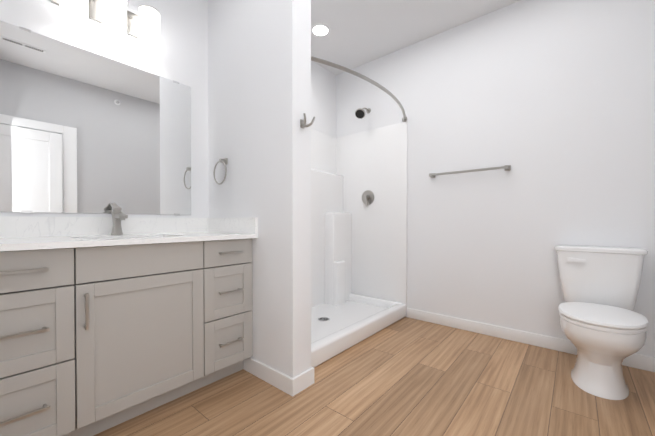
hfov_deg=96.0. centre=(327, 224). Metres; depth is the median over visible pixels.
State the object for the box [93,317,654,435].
floor
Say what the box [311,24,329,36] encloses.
recessed light
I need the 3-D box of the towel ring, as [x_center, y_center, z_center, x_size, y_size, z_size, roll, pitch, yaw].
[-0.738,-0.371,2.066,0.166,0.187,0.050,0,1,40]
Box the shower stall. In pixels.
[311,56,406,366]
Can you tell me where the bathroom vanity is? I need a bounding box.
[0,203,257,435]
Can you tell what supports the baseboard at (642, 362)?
attached to the wall at (551, 103)
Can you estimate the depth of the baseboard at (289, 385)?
1.73 m
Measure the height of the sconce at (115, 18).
0.215 m
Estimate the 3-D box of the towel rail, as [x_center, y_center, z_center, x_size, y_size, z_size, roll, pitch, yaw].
[1.225,-0.464,2.596,0.660,0.044,0.070,0,1,40]
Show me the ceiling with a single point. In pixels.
(362, 32)
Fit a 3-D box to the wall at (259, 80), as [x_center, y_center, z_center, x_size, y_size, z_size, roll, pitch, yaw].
[-0.556,-0.419,2.044,1.070,2.743,0.150,0,1,40]
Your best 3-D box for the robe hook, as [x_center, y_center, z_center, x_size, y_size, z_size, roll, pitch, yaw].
[-0.122,-0.584,1.675,0.066,0.062,0.091,0,1,40]
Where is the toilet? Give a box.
[554,244,648,399]
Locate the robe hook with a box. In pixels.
[300,113,314,128]
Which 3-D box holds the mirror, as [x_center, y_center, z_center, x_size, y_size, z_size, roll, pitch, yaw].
[-1.291,-0.527,1.776,0.007,0.932,0.936,0,1,40]
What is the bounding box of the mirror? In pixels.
[0,21,190,214]
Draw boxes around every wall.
[0,0,207,217]
[208,0,310,377]
[311,61,335,137]
[336,0,654,356]
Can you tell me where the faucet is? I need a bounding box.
[110,203,127,234]
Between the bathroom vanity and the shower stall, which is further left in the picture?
the bathroom vanity
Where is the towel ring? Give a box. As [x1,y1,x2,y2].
[213,158,227,184]
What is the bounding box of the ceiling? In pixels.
[311,0,519,74]
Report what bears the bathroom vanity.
on the floor
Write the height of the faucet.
0.192 m
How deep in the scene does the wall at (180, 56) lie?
2.00 m
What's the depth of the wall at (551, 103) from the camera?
2.37 m
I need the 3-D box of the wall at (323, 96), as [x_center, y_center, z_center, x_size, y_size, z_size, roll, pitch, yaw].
[-0.941,-0.424,2.558,0.280,2.743,3.400,0,1,40]
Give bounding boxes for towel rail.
[429,165,510,177]
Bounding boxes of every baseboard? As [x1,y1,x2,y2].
[243,357,313,396]
[407,308,654,371]
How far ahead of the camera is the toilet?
1.75 m
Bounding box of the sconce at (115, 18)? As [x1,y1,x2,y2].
[51,0,159,50]

